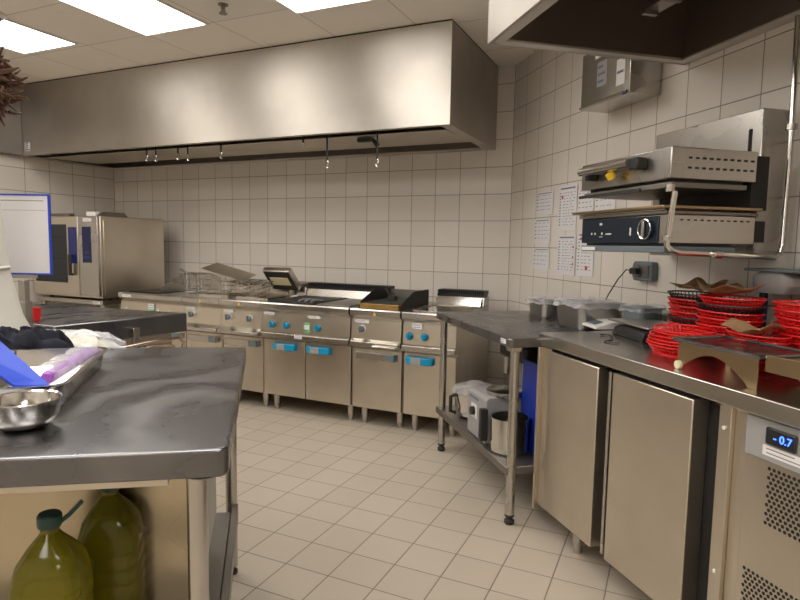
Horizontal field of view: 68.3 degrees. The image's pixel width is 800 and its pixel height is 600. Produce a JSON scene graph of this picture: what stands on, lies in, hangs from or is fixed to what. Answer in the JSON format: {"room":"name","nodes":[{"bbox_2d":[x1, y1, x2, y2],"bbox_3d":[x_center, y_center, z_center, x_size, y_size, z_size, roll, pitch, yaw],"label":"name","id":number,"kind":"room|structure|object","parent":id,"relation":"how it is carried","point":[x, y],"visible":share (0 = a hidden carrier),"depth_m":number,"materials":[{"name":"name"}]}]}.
{"room":"commercial kitchen","nodes":[
{"label":"commercial kitchen","id":0,"kind":"room"},
{"bbox_2d":[0,154,117,308],"bbox_3d":[-4.620,-0.439,3.447,0.100,2.730,6.840,3,6,25],"label":"wall","id":1,"kind":"structure","parent":0,"point":[78,190],"depth_m":5.91,"materials":[{"name":"tile"}]},
{"bbox_2d":[0,0,537,84],"bbox_3d":[-0.009,-1.571,1.216,10.002,0.100,6.840,3,6,25],"label":"ceiling","id":2,"kind":"structure","parent":0,"point":[103,45],"depth_m":3.90,"materials":[{"name":"tile"}]},
{"bbox_2d":[0,18,77,53],"bbox_3d":[-2.826,-1.809,3.819,0.588,0.012,1.177,3,6,25],"label":"recessed light","id":3,"kind":"object","parent":2,"relation":"in","point":[15,36],"visible":1,"depth_m":4.15,"materials":[{"name":"white plastic"}]},
{"bbox_2d":[58,0,207,35],"bbox_3d":[-1.732,-1.749,3.385,0.548,0.012,1.177,3,6,25],"label":"recessed light","id":4,"kind":"object","parent":2,"relation":"in","point":[144,17],"visible":1,"depth_m":3.66,"materials":[{"name":"white plastic"}]},
{"bbox_2d":[0,19,497,169],"bbox_3d":[-1.647,-1.537,4.517,4.285,0.644,2.237,3,6,25],"label":"extraction hood","id":5,"kind":"object","parent":2,"relation":"attached to","point":[425,88],"visible":0.98,"depth_m":4.39,"materials":[{"name":"metal"}]},
{"bbox_2d":[275,0,373,13],"bbox_3d":[-0.615,-1.688,2.941,0.578,0.012,1.177,3,6,25],"label":"recessed light","id":6,"kind":"object","parent":2,"relation":"in","point":[296,6],"visible":1,"depth_m":3.45,"materials":[{"name":"white plastic"}]},
{"bbox_2d":[114,65,515,385],"bbox_3d":[-1.103,-0.586,5.643,4.647,2.730,0.100,3,6,25],"label":"wall","id":7,"kind":"structure","parent":0,"point":[433,222],"depth_m":5.25,"materials":[{"name":"tile"}]},
{"bbox_2d":[216,390,651,599],"bbox_3d":[-0.057,1.246,1.482,10.002,0.100,6.840,3,6,25],"label":"floor","id":8,"kind":"structure","parent":0,"point":[331,506],"depth_m":2.85,"materials":[{"name":"tile"}]},
{"bbox_2d":[0,202,30,329],"bbox_3d":[-1.961,0.123,2.592,0.582,1.860,0.583,3,6,25],"label":"cover","id":9,"kind":"object","parent":8,"relation":"on","point":[11,313],"visible":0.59,"depth_m":2.61,"materials":[{"name":"grey plastic"}]},
{"bbox_2d":[0,46,30,126],"bbox_3d":[-1.863,-0.939,2.501,0.506,0.358,0.518,-2,6,-25],"label":"stalks","id":10,"kind":"object","parent":9,"relation":"on","point":[7,98],"visible":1,"depth_m":2.55,"materials":[{"name":"brown plant"}]},
{"bbox_2d":[18,280,32,325],"bbox_3d":[-1.857,0.462,2.943,0.052,1.125,0.046,2,6,13],"label":"steel post","id":11,"kind":"object","parent":8,"relation":"on","point":[23,285],"visible":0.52,"depth_m":2.88,"materials":[{"name":"silver metal"}]},
{"bbox_2d":[0,193,52,277],"bbox_3d":[-1.851,-0.314,2.904,0.262,0.413,0.025,1,5,1],"label":"display board","id":12,"kind":"object","parent":11,"relation":"on","point":[26,217],"visible":0.81,"depth_m":2.90,"materials":[{"name":"white"}]},
{"bbox_2d":[39,295,120,307],"bbox_3d":[-2.924,0.337,5.812,0.880,0.800,0.702,3,6,25],"label":"stand","id":13,"kind":"object","parent":8,"relation":"on","point":[102,303],"visible":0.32,"depth_m":5.45,"materials":[{"name":"metal"}]},
{"bbox_2d":[34,212,164,298],"bbox_3d":[-2.921,-0.445,5.708,0.906,0.775,0.785,3,6,25],"label":"oven","id":14,"kind":"object","parent":13,"relation":"on","point":[103,255],"visible":0.88,"depth_m":5.39,"materials":[{"name":"metal"}]},
{"bbox_2d":[31,303,186,346],"bbox_3d":[-2.038,0.523,3.459,1.382,0.900,0.829,3,6,25],"label":"work table","id":15,"kind":"object","parent":8,"relation":"on","point":[117,327],"visible":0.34,"depth_m":3.30,"materials":[{"name":"metal"}]},
{"bbox_2d":[0,347,245,599],"bbox_3d":[-1.025,0.696,1.813,1.049,0.900,1.351,0,6,-13],"label":"prep table","id":16,"kind":"object","parent":8,"relation":"on","point":[156,425],"visible":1,"depth_m":1.56,"materials":[{"name":"metal"}]},
{"bbox_2d":[0,389,62,431],"bbox_3d":[-0.857,0.256,1.344,0.154,0.068,0.154,3,6,25],"label":"steel bowl","id":17,"kind":"object","parent":16,"relation":"on","point":[25,410],"visible":1,"depth_m":1.32,"materials":[{"name":"silver metal"}]},
{"bbox_2d":[0,326,74,349],"bbox_3d":[-1.332,0.151,2.095,0.392,0.120,0.238,0,5,-5],"label":"folded garment","id":18,"kind":"object","parent":16,"relation":"on","point":[27,337],"visible":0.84,"depth_m":2.05,"materials":[{"name":"black fabric"}]},
{"bbox_2d":[7,499,93,599],"bbox_3d":[-0.806,0.689,1.365,0.149,0.459,0.154,0,5,-11],"label":"jug","id":19,"kind":"object","parent":16,"relation":"on","point":[55,566],"visible":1,"depth_m":1.32,"materials":[{"name":"yellow plastic"}]},
{"bbox_2d":[0,347,107,404],"bbox_3d":[-1.075,0.220,1.707,0.330,0.064,0.570,-1,6,-16],"label":"tray","id":20,"kind":"object","parent":16,"relation":"on","point":[40,361],"visible":0.54,"depth_m":1.90,"materials":[{"name":"metal"}]},
{"bbox_2d":[0,341,49,386],"bbox_3d":[-1.049,0.144,1.528,0.345,0.147,0.162,3,6,25],"label":"binder","id":21,"kind":"object","parent":20,"relation":"in","point":[14,371],"visible":0.84,"depth_m":1.50,"materials":[{"name":"blue plastic"}]},
{"bbox_2d":[41,347,94,383],"bbox_3d":[-1.003,0.192,1.782,0.072,0.067,0.428,0,6,-13],"label":"roll","id":22,"kind":"object","parent":20,"relation":"in","point":[54,373],"visible":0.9,"depth_m":1.72,"materials":[{"name":"purple plastic"}]},
{"bbox_2d":[66,334,110,347],"bbox_3d":[-1.327,0.163,2.316,0.358,0.054,0.158,0,5,-8],"label":"cloth","id":23,"kind":"object","parent":16,"relation":"on","point":[79,341],"visible":0.34,"depth_m":2.31,"materials":[{"name":"white fabric"}]},
{"bbox_2d":[77,488,145,599],"bbox_3d":[-0.769,0.669,1.576,0.149,0.459,0.154,0,5,-11],"label":"jug","id":24,"kind":"object","parent":16,"relation":"on","point":[111,533],"visible":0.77,"depth_m":1.51,"materials":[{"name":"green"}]},
{"bbox_2d":[0,347,245,487],"bbox_3d":[-1.018,0.279,1.774,1.049,0.062,1.351,0,6,-13],"label":"countertop","id":25,"kind":"structure","parent":16,"relation":"on","point":[148,413],"depth_m":1.37,"materials":[{"name":"metal"}]},
{"bbox_2d":[209,512,230,599],"bbox_3d":[-1.002,0.888,1.821,0.886,0.027,1.021,0,6,-13],"label":"shelf","id":26,"kind":"object","parent":16,"relation":"attached to","point":[222,523],"depth_m":2.01,"materials":[{"name":"metal"}]},
{"bbox_2d":[118,272,233,346],"bbox_3d":[-1.998,0.270,5.455,0.747,1.030,0.802,3,6,25],"label":"deep fryer","id":27,"kind":"object","parent":8,"relation":"on","point":[168,298],"depth_m":5.18,"materials":[{"name":"metal"}]},
{"bbox_2d":[118,287,223,304],"bbox_3d":[-1.997,-0.042,5.418,0.747,0.078,0.780,3,6,25],"label":"countertop","id":28,"kind":"structure","parent":27,"relation":"on","point":[172,297],"depth_m":5.09,"materials":[{"name":"metal"}]},
{"bbox_2d":[179,269,212,292],"bbox_3d":[-1.837,-0.177,5.255,0.136,0.217,0.325,3,6,25],"label":"basket","id":29,"kind":"object","parent":27,"relation":"on","point":[182,270],"visible":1,"depth_m":5.26,"materials":[{"name":"metal"}]},
{"bbox_2d":[188,272,233,290],"bbox_3d":[-1.780,-0.183,5.669,0.570,0.161,0.119,3,6,25],"label":"fryer basket","id":30,"kind":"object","parent":27,"relation":"on","point":[198,277],"depth_m":5.63,"materials":[{"name":"metal"}]},
{"bbox_2d":[182,279,268,346],"bbox_3d":[-1.485,0.325,5.207,0.392,0.985,0.830,3,6,25],"label":"fryer","id":31,"kind":"object","parent":8,"relation":"on","point":[203,310],"visible":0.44,"depth_m":4.87,"materials":[{"name":"metal"}]},
{"bbox_2d":[187,323,219,331],"bbox_3d":[-1.646,0.224,4.842,0.387,0.049,0.050,3,6,25],"label":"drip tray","id":32,"kind":"object","parent":31,"relation":"on","point":[209,327],"depth_m":4.82,"materials":[{"name":"metal"}]},
{"bbox_2d":[182,295,232,307],"bbox_3d":[-1.477,-0.011,5.180,0.392,0.078,0.780,3,6,25],"label":"countertop","id":33,"kind":"structure","parent":31,"relation":"on","point":[206,301],"depth_m":4.84,"materials":[{"name":"metal"}]},
{"bbox_2d":[201,263,255,291],"bbox_3d":[-1.518,-0.197,5.216,0.451,0.254,0.196,3,6,25],"label":"mesh screen","id":34,"kind":"object","parent":31,"relation":"on","point":[220,269],"visible":0.89,"depth_m":5.20,"materials":[{"name":"metal"}]},
{"bbox_2d":[233,283,267,292],"bbox_3d":[-1.346,-0.115,5.453,0.391,0.081,0.160,3,6,25],"label":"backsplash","id":35,"kind":"structure","parent":31,"relation":"on","point":[241,284],"depth_m":5.39,"materials":[{"name":"metal"}]},
{"bbox_2d":[217,267,308,406],"bbox_3d":[-1.118,0.281,5.034,0.407,1.117,0.830,3,6,25],"label":"contact grill","id":36,"kind":"object","parent":8,"relation":"on","point":[241,316],"visible":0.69,"depth_m":4.72,"materials":[{"name":"metal"}]},
{"bbox_2d":[217,326,260,335],"bbox_3d":[-1.280,0.246,4.675,0.402,0.049,0.050,3,6,25],"label":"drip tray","id":37,"kind":"object","parent":36,"relation":"on","point":[239,330],"depth_m":4.66,"materials":[{"name":"metal"}]},
{"bbox_2d":[219,297,266,310],"bbox_3d":[-1.111,0.011,5.013,0.407,0.078,0.780,3,6,25],"label":"countertop","id":38,"kind":"structure","parent":36,"relation":"on","point":[231,303],"depth_m":4.67,"materials":[{"name":"metal"}]},
{"bbox_2d":[239,280,273,297],"bbox_3d":[-1.220,-0.096,4.930,0.146,0.144,0.348,3,6,25],"label":"basket","id":39,"kind":"object","parent":36,"relation":"on","point":[260,294],"visible":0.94,"depth_m":4.96,"materials":[{"name":"metal"}]},
{"bbox_2d":[268,285,307,295],"bbox_3d":[-0.980,-0.093,5.286,0.406,0.081,0.160,3,6,25],"label":"backsplash","id":40,"kind":"structure","parent":36,"relation":"on","point":[303,290],"depth_m":5.18,"materials":[{"name":"metal"}]},
{"bbox_2d":[260,282,394,419],"bbox_3d":[-0.571,0.379,4.797,0.788,0.985,0.816,3,6,25],"label":"range cooker","id":41,"kind":"object","parent":8,"relation":"on","point":[308,351],"visible":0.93,"depth_m":4.48,"materials":[{"name":"metal"}]},
{"bbox_2d":[260,298,358,317],"bbox_3d":[-0.567,0.044,4.764,0.787,0.078,0.780,3,6,25],"label":"countertop","id":42,"kind":"structure","parent":41,"relation":"on","point":[296,308],"depth_m":4.41,"materials":[{"name":"metal"}]},
{"bbox_2d":[307,288,369,298],"bbox_3d":[-0.431,-0.053,5.047,0.787,0.066,0.139,3,6,25],"label":"backsplash","id":43,"kind":"structure","parent":41,"relation":"on","point":[311,291],"depth_m":5.03,"materials":[{"name":"metal"}]},
{"bbox_2d":[350,287,435,427],"bbox_3d":[-0.026,0.413,4.537,0.397,0.985,0.835,3,6,25],"label":"griddle","id":44,"kind":"object","parent":8,"relation":"on","point":[377,322],"visible":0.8,"depth_m":4.22,"materials":[{"name":"metal"}]},
{"bbox_2d":[350,302,435,321],"bbox_3d":[-0.017,0.077,4.513,0.397,0.078,0.780,3,6,25],"label":"countertop","id":45,"kind":"structure","parent":44,"relation":"on","point":[361,313],"depth_m":4.17,"materials":[{"name":"metal"}]},
{"bbox_2d":[401,288,488,435],"bbox_3d":[0.348,0.435,4.377,0.392,0.985,0.816,3,6,25],"label":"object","id":46,"kind":"object","parent":8,"relation":"on","point":[467,352],"visible":0.75,"depth_m":4.10,"materials":[{"name":"metal"}]},
{"bbox_2d":[412,304,476,311],"bbox_3d":[0.329,0.062,4.285,0.340,0.006,0.480,3,6,25],"label":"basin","id":47,"kind":"object","parent":46,"relation":"in","point":[435,307],"depth_m":4.30,"materials":[{"name":"metal"}]},
{"bbox_2d":[402,305,488,325],"bbox_3d":[0.353,0.100,4.343,0.392,0.078,0.780,3,6,25],"label":"countertop","id":48,"kind":"structure","parent":46,"relation":"on","point":[411,316],"depth_m":4.04,"materials":[{"name":"metal"}]},
{"bbox_2d":[436,295,488,306],"bbox_3d":[0.488,0.002,4.626,0.392,0.066,0.139,3,6,25],"label":"backsplash","id":49,"kind":"structure","parent":46,"relation":"on","point":[485,301],"depth_m":4.53,"materials":[{"name":"metal"}]},
{"bbox_2d":[436,311,610,524],"bbox_3d":[0.735,0.575,3.387,0.782,0.905,1.108,0,6,-14],"label":"work table","id":50,"kind":"object","parent":8,"relation":"on","point":[515,330],"visible":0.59,"depth_m":3.08,"materials":[{"name":"metal"}]},
{"bbox_2d":[449,387,470,418],"bbox_3d":[0.451,0.606,3.601,0.306,0.222,0.290,0,6,-14],"label":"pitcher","id":51,"kind":"object","parent":50,"relation":"on","point":[461,394],"visible":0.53,"depth_m":3.56,"materials":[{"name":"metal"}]},
{"bbox_2d":[436,405,533,474],"bbox_3d":[0.723,0.760,3.413,0.735,0.040,1.088,0,6,-14],"label":"shelf","id":52,"kind":"object","parent":50,"relation":"attached to","point":[524,464],"depth_m":3.05,"materials":[{"name":"metal"}]},
{"bbox_2d":[467,385,521,443],"bbox_3d":[0.532,0.612,3.230,0.265,0.282,0.305,0,6,-14],"label":"food processor","id":53,"kind":"object","parent":50,"relation":"on","point":[493,398],"visible":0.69,"depth_m":3.16,"materials":[{"name":"grey plastic"}]},
{"bbox_2d":[478,408,530,456],"bbox_3d":[0.548,0.674,3.016,0.228,0.200,0.218,0,6,-14],"label":"pot","id":54,"kind":"object","parent":50,"relation":"on","point":[498,423],"visible":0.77,"depth_m":2.96,"materials":[{"name":"metal"}]},
{"bbox_2d":[436,311,610,347],"bbox_3d":[0.744,0.146,3.347,0.780,0.043,1.108,0,6,-14],"label":"countertop","id":55,"kind":"structure","parent":50,"relation":"on","point":[520,329],"depth_m":3.21,"materials":[{"name":"metal"}]},
{"bbox_2d":[521,359,536,453],"bbox_3d":[0.668,0.544,3.028,0.016,0.460,0.170,0,6,-14],"label":"cutting board","id":56,"kind":"object","parent":50,"relation":"on","point":[529,381],"visible":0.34,"depth_m":3.01,"materials":[{"name":"blue plastic"}]},
{"bbox_2d":[527,297,557,316],"bbox_3d":[0.914,0.036,3.664,0.188,0.121,0.259,0,6,-14],"label":"pan","id":57,"kind":"object","parent":50,"relation":"on","point":[539,306],"visible":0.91,"depth_m":3.58,"materials":[{"name":"grey metal"}]},
{"bbox_2d":[555,299,625,329],"bbox_3d":[1.019,0.067,3.177,0.307,0.155,0.306,0,6,-14],"label":"pan","id":58,"kind":"object","parent":50,"relation":"on","point":[572,312],"visible":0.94,"depth_m":3.07,"materials":[{"name":"grey metal"}]},
{"bbox_2d":[532,330,799,599],"bbox_3d":[1.238,0.706,1.956,0.670,0.930,1.985,-1,6,-17],"label":"counter","id":59,"kind":"object","parent":8,"relation":"on","point":[686,480],"depth_m":1.96,"materials":[{"name":"metal"}]},
{"bbox_2d":[582,318,621,329],"bbox_3d":[1.046,0.119,2.997,0.200,0.035,0.200,0,5,-7],"label":"kitchen scale","id":60,"kind":"object","parent":59,"relation":"on","point":[604,323],"visible":0.57,"depth_m":2.92,"materials":[{"name":"white plastic"}]},
{"bbox_2d":[608,318,668,341],"bbox_3d":[1.134,0.136,2.705,0.258,0.060,0.350,0,5,-8],"label":"kitchen scale","id":61,"kind":"object","parent":59,"relation":"on","point":[635,329],"visible":0.65,"depth_m":2.67,"materials":[{"name":"black plastic"}]},
{"bbox_2d":[620,305,665,319],"bbox_3d":[1.206,0.081,2.935,0.165,0.129,0.188,0,6,-14],"label":"food container","id":62,"kind":"object","parent":59,"relation":"on","point":[629,311],"visible":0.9,"depth_m":2.87,"materials":[{"name":"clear plastic"}]},
{"bbox_2d":[539,330,799,428],"bbox_3d":[1.246,0.269,1.914,0.670,0.053,1.982,-1,6,-17],"label":"countertop","id":63,"kind":"structure","parent":59,"relation":"on","point":[776,397],"depth_m":1.94,"materials":[{"name":"metal"}]},
{"bbox_2d":[646,339,699,357],"bbox_3d":[1.054,0.183,2.250,0.176,0.049,0.256,-1,6,-21],"label":"basket","id":64,"kind":"object","parent":59,"relation":"on","point":[654,349],"visible":0.36,"depth_m":2.21,"materials":[{"name":"red plastic"}]},
{"bbox_2d":[647,337,678,354],"bbox_3d":[1.060,0.172,2.246,0.177,0.052,0.255,-2,6,-30],"label":"basket","id":65,"kind":"object","parent":64,"relation":"on","point":[648,338],"visible":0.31,"depth_m":2.22,"materials":[{"name":"red plastic"}]},
{"bbox_2d":[648,332,699,351],"bbox_3d":[1.060,0.161,2.248,0.176,0.051,0.256,0,6,-14],"label":"basket","id":66,"kind":"object","parent":65,"relation":"on","point":[649,335],"visible":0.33,"depth_m":2.23,"materials":[{"name":"red plastic"}]},
{"bbox_2d":[649,329,710,347],"bbox_3d":[1.068,0.149,2.251,0.176,0.049,0.256,-1,6,-17],"label":"basket","id":67,"kind":"object","parent":66,"relation":"on","point":[653,335],"visible":0.2,"depth_m":2.26,"materials":[{"name":"red plastic"}]},
{"bbox_2d":[653,324,717,341],"bbox_3d":[1.083,0.126,2.247,0.177,0.050,0.256,-2,6,-26],"label":"basket","id":68,"kind":"object","parent":67,"relation":"on","point":[680,333],"visible":0.62,"depth_m":2.29,"materials":[{"name":"red plastic"}]},
{"bbox_2d":[672,335,799,389],"bbox_3d":[1.101,0.198,1.786,0.237,0.108,0.522,-1,6,-15],"label":"plate stand","id":69,"kind":"object","parent":59,"relation":"on","point":[743,356],"visible":1,"depth_m":1.78,"materials":[{"name":"brown metal"}]},
{"bbox_2d":[765,355,799,379],"bbox_3d":[1.157,0.185,1.613,0.220,0.048,0.162,-1,6,-15],"label":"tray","id":70,"kind":"object","parent":69,"relation":"on","point":[781,365],"depth_m":1.61,"materials":[{"name":"brown cardboard"}]},
{"bbox_2d":[759,362,765,371],"bbox_3d":[1.210,0.213,2.020,0.156,0.035,0.226,0,5,-15],"label":"basket","id":71,"kind":"object","parent":59,"relation":"on","point":[761,367],"visible":0.02,"depth_m":1.94,"materials":[{"name":"red plastic"}]},
{"bbox_3d":[1.217,0.191,2.021,0.156,0.035,0.226,0,5,-12],"label":"basket","id":72,"kind":"object","parent":71,"relation":"on","visible":0},
{"bbox_3d":[1.216,0.171,2.011,0.156,0.035,0.226,-1,5,-15],"label":"basket","id":73,"kind":"object","parent":72,"relation":"on","visible":0},
{"bbox_2d":[726,334,790,345],"bbox_3d":[1.218,0.149,2.014,0.156,0.035,0.226,0,5,-14],"label":"basket","id":74,"kind":"object","parent":73,"relation":"on","point":[788,343],"visible":0.16,"depth_m":1.91,"materials":[{"name":"red plastic"}]},
{"bbox_2d":[725,327,792,345],"bbox_3d":[1.222,0.127,2.014,0.156,0.035,0.226,-2,7,-16],"label":"basket","id":75,"kind":"object","parent":74,"relation":"on","point":[770,339],"visible":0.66,"depth_m":1.99,"materials":[{"name":"red plastic"}]},
{"bbox_2d":[720,318,784,334],"bbox_3d":[1.213,0.093,2.025,0.130,0.050,0.151,-1,6,-21],"label":"wrapping paper","id":76,"kind":"object","parent":75,"relation":"on","point":[740,326],"visible":0.99,"depth_m":2.03,"materials":[{"name":"brown paper"}]},
{"bbox_2d":[744,268,799,336],"bbox_3d":[1.433,0.050,2.223,0.125,0.332,0.240,0,6,-14],"label":"machine","id":77,"kind":"object","parent":59,"relation":"on","point":[776,280],"visible":0.83,"depth_m":2.18,"materials":[{"name":"grey metal"}]},
{"label":"basket","id":78,"kind":"object","parent":59,"relation":"on","visible":0},
{"bbox_3d":[1.247,0.164,2.230,0.187,0.041,0.272,-1,6,-17],"label":"basket","id":79,"kind":"object","parent":78,"relation":"on","visible":0},
{"bbox_2d":[695,327,764,335],"bbox_3d":[1.239,0.138,2.225,0.187,0.042,0.271,-1,5,-16],"label":"basket","id":80,"kind":"object","parent":79,"relation":"on","point":[697,330],"visible":0.19,"depth_m":2.22,"materials":[{"name":"red plastic"}]},
{"bbox_2d":[695,320,763,335],"bbox_3d":[1.239,0.111,2.226,0.187,0.042,0.271,-1,5,-13],"label":"basket","id":81,"kind":"object","parent":80,"relation":"on","point":[700,325],"visible":0.31,"depth_m":2.21,"materials":[{"name":"red plastic"}]},
{"bbox_2d":[696,313,765,330],"bbox_3d":[1.245,0.085,2.228,0.187,0.042,0.271,-1,5,-14],"label":"basket","id":82,"kind":"object","parent":81,"relation":"on","point":[761,321],"visible":0.43,"depth_m":2.19,"materials":[{"name":"red plastic"}]},
{"bbox_2d":[696,307,764,324],"bbox_3d":[1.240,0.059,2.221,0.187,0.041,0.271,-1,6,-12],"label":"basket","id":83,"kind":"object","parent":82,"relation":"on","point":[701,311],"visible":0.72,"depth_m":2.16,"materials":[{"name":"red plastic"}]},
{"bbox_2d":[696,300,766,317],"bbox_3d":[1.243,0.033,2.222,0.187,0.042,0.271,-2,6,-17],"label":"basket","id":84,"kind":"object","parent":83,"relation":"on","point":[702,305],"visible":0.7,"depth_m":2.16,"materials":[{"name":"black plastic"}]},
{"bbox_2d":[698,294,767,309],"bbox_3d":[1.246,0.007,2.216,0.187,0.042,0.271,-1,5,-13],"label":"basket","id":85,"kind":"object","parent":84,"relation":"on","point":[758,303],"visible":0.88,"depth_m":2.19,"materials":[{"name":"red plastic"}]},
{"bbox_2d":[696,278,764,294],"bbox_3d":[1.243,-0.048,2.226,0.160,0.055,0.191,1,5,1],"label":"wrapping paper","id":86,"kind":"object","parent":85,"relation":"on","point":[736,288],"visible":1,"depth_m":2.19,"materials":[{"name":"brown paper"}]},
{"label":"basket","id":87,"kind":"object","parent":59,"relation":"on","visible":0},
{"label":"basket","id":88,"kind":"object","parent":87,"relation":"on","visible":0},
{"bbox_2d":[667,319,695,331],"bbox_3d":[1.240,0.116,2.488,0.177,0.039,0.256,0,7,-13],"label":"basket","id":89,"kind":"object","parent":88,"relation":"on","point":[668,320],"visible":0.18,"depth_m":2.49,"materials":[{"name":"red plastic"}]},
{"bbox_2d":[667,313,701,327],"bbox_3d":[1.243,0.090,2.489,0.177,0.039,0.256,0,5,-14],"label":"basket","id":90,"kind":"object","parent":89,"relation":"on","point":[672,318],"visible":0.43,"depth_m":2.47,"materials":[{"name":"black plastic"}]},
{"bbox_2d":[668,307,699,322],"bbox_3d":[1.241,0.065,2.482,0.177,0.039,0.256,0,6,-13],"label":"basket","id":91,"kind":"object","parent":90,"relation":"on","point":[672,312],"visible":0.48,"depth_m":2.46,"materials":[{"name":"red plastic"}]},
{"bbox_2d":[668,302,716,315],"bbox_3d":[1.243,0.039,2.483,0.177,0.039,0.256,-1,7,-16],"label":"basket","id":92,"kind":"object","parent":91,"relation":"on","point":[672,306],"visible":0.27,"depth_m":2.46,"materials":[{"name":"red plastic"}]},
{"bbox_2d":[667,296,703,309],"bbox_3d":[1.241,0.014,2.483,0.177,0.039,0.256,0,6,-18],"label":"basket","id":93,"kind":"object","parent":92,"relation":"on","point":[674,302],"visible":0.45,"depth_m":2.47,"materials":[{"name":"red plastic"}]},
{"bbox_2d":[667,290,723,303],"bbox_3d":[1.241,-0.012,2.480,0.177,0.039,0.256,-1,6,-17],"label":"basket","id":94,"kind":"object","parent":93,"relation":"on","point":[672,294],"visible":0.47,"depth_m":2.49,"materials":[{"name":"black plastic"}]},
{"bbox_2d":[670,277,727,291],"bbox_3d":[1.244,-0.067,2.463,0.151,0.051,0.191,1,5,0],"label":"wrapping paper","id":95,"kind":"object","parent":94,"relation":"on","point":[692,284],"visible":0.73,"depth_m":2.44,"materials":[{"name":"brown paper"}]},
{"bbox_2d":[505,21,799,387],"bbox_3d":[2.026,-0.042,0.443,0.100,2.730,8.824,0,6,-14],"label":"wall","id":96,"kind":"structure","parent":0,"point":[554,139],"depth_m":3.29,"materials":[{"name":"tile"}]},
{"bbox_2d":[533,248,549,269],"bbox_3d":[1.001,-0.292,4.184,0.002,0.150,0.230,0,6,-14],"label":"notice sheet","id":97,"kind":"object","parent":96,"relation":"attached to","point":[541,255],"visible":1,"depth_m":4.18,"materials":[{"name":"white paper"}]},
{"bbox_2d":[534,219,550,242],"bbox_3d":[1.005,-0.486,4.165,0.002,0.170,0.230,0,6,-14],"label":"notice sheet","id":98,"kind":"object","parent":96,"relation":"attached to","point":[542,226],"visible":1,"depth_m":4.16,"materials":[{"name":"white paper"}]},
{"bbox_2d":[536,191,553,214],"bbox_3d":[1.013,-0.678,4.128,0.002,0.155,0.240,0,6,-14],"label":"notice sheet","id":99,"kind":"object","parent":96,"relation":"attached to","point":[544,205],"visible":1,"depth_m":4.13,"materials":[{"name":"white paper"}]},
{"bbox_2d":[557,235,575,275],"bbox_3d":[1.086,-0.294,3.853,0.003,0.260,0.220,0,6,-14],"label":"notice sheet","id":100,"kind":"object","parent":96,"relation":"attached to","point":[566,244],"visible":1,"depth_m":3.85,"materials":[{"name":"white paper"}]},
{"bbox_2d":[558,184,577,230],"bbox_3d":[1.089,-0.599,3.834,0.003,0.290,0.220,0,6,-14],"label":"notice sheet","id":101,"kind":"object","parent":96,"relation":"attached to","point":[566,220],"visible":1,"depth_m":3.83,"materials":[{"name":"white paper"}]},
{"bbox_2d":[576,232,593,276],"bbox_3d":[1.143,-0.283,3.635,0.003,0.270,0.180,0,6,-14],"label":"notice sheet","id":102,"kind":"object","parent":96,"relation":"attached to","point":[584,258],"visible":0.76,"depth_m":3.65,"materials":[{"name":"white paper"}]},
{"bbox_2d":[579,55,661,112],"bbox_3d":[1.162,-1.198,3.137,0.197,0.305,0.445,0,6,-14],"label":"wall box","id":103,"kind":"object","parent":96,"relation":"attached to","point":[609,84],"visible":0.73,"depth_m":3.06,"materials":[{"name":"metal"}]},
{"bbox_2d":[488,0,799,64],"bbox_3d":[1.169,-1.256,1.496,1.006,0.524,2.404,0,6,-14],"label":"extraction hood","id":104,"kind":"object","parent":96,"relation":"attached to","point":[678,32],"visible":1,"depth_m":2.62,"materials":[{"name":"metal"}]},
{"bbox_2d":[632,261,657,281],"bbox_3d":[1.268,-0.150,3.063,0.048,0.100,0.150,0,6,-14],"label":"wall socket","id":105,"kind":"object","parent":96,"relation":"attached to","point":[648,270],"visible":0.99,"depth_m":3.01,"materials":[{"name":"grey plastic"}]},
{"bbox_2d":[650,108,788,255],"bbox_3d":[1.355,-0.475,2.570,0.120,0.570,0.613,0,6,-14],"label":"panel","id":106,"kind":"object","parent":96,"relation":"attached to","point":[762,131],"visible":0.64,"depth_m":2.29,"materials":[{"name":"metal"}]},
{"bbox_2d":[572,205,764,252],"bbox_3d":[1.081,-0.282,2.436,0.475,0.171,0.610,0,6,-14],"label":"grill","id":107,"kind":"object","parent":106,"relation":"attached to","point":[642,229],"visible":0.96,"depth_m":2.18,"materials":[{"name":"metal"}]},
{"bbox_2d":[581,245,734,252],"bbox_3d":[1.025,-0.206,2.403,0.312,0.024,0.540,0,6,-14],"label":"drip tray","id":108,"kind":"object","parent":107,"relation":"on","point":[604,248],"depth_m":2.18,"materials":[{"name":"grey metal"}]},
{"bbox_2d":[577,146,769,210],"bbox_3d":[1.068,-0.466,2.408,0.513,0.212,0.583,0,6,-14],"label":"grill","id":109,"kind":"object","parent":106,"relation":"attached to","point":[700,176],"visible":0.96,"depth_m":2.20,"materials":[{"name":"metal"}]},
{"bbox_2d":[662,15,799,259],"bbox_3d":[1.207,-0.593,2.109,0.571,0.896,0.056,-1,6,-18],"label":"pipe","id":110,"kind":"object","parent":96,"relation":"attached to","point":[791,126],"visible":1,"depth_m":2.17,"materials":[{"name":"metal"}]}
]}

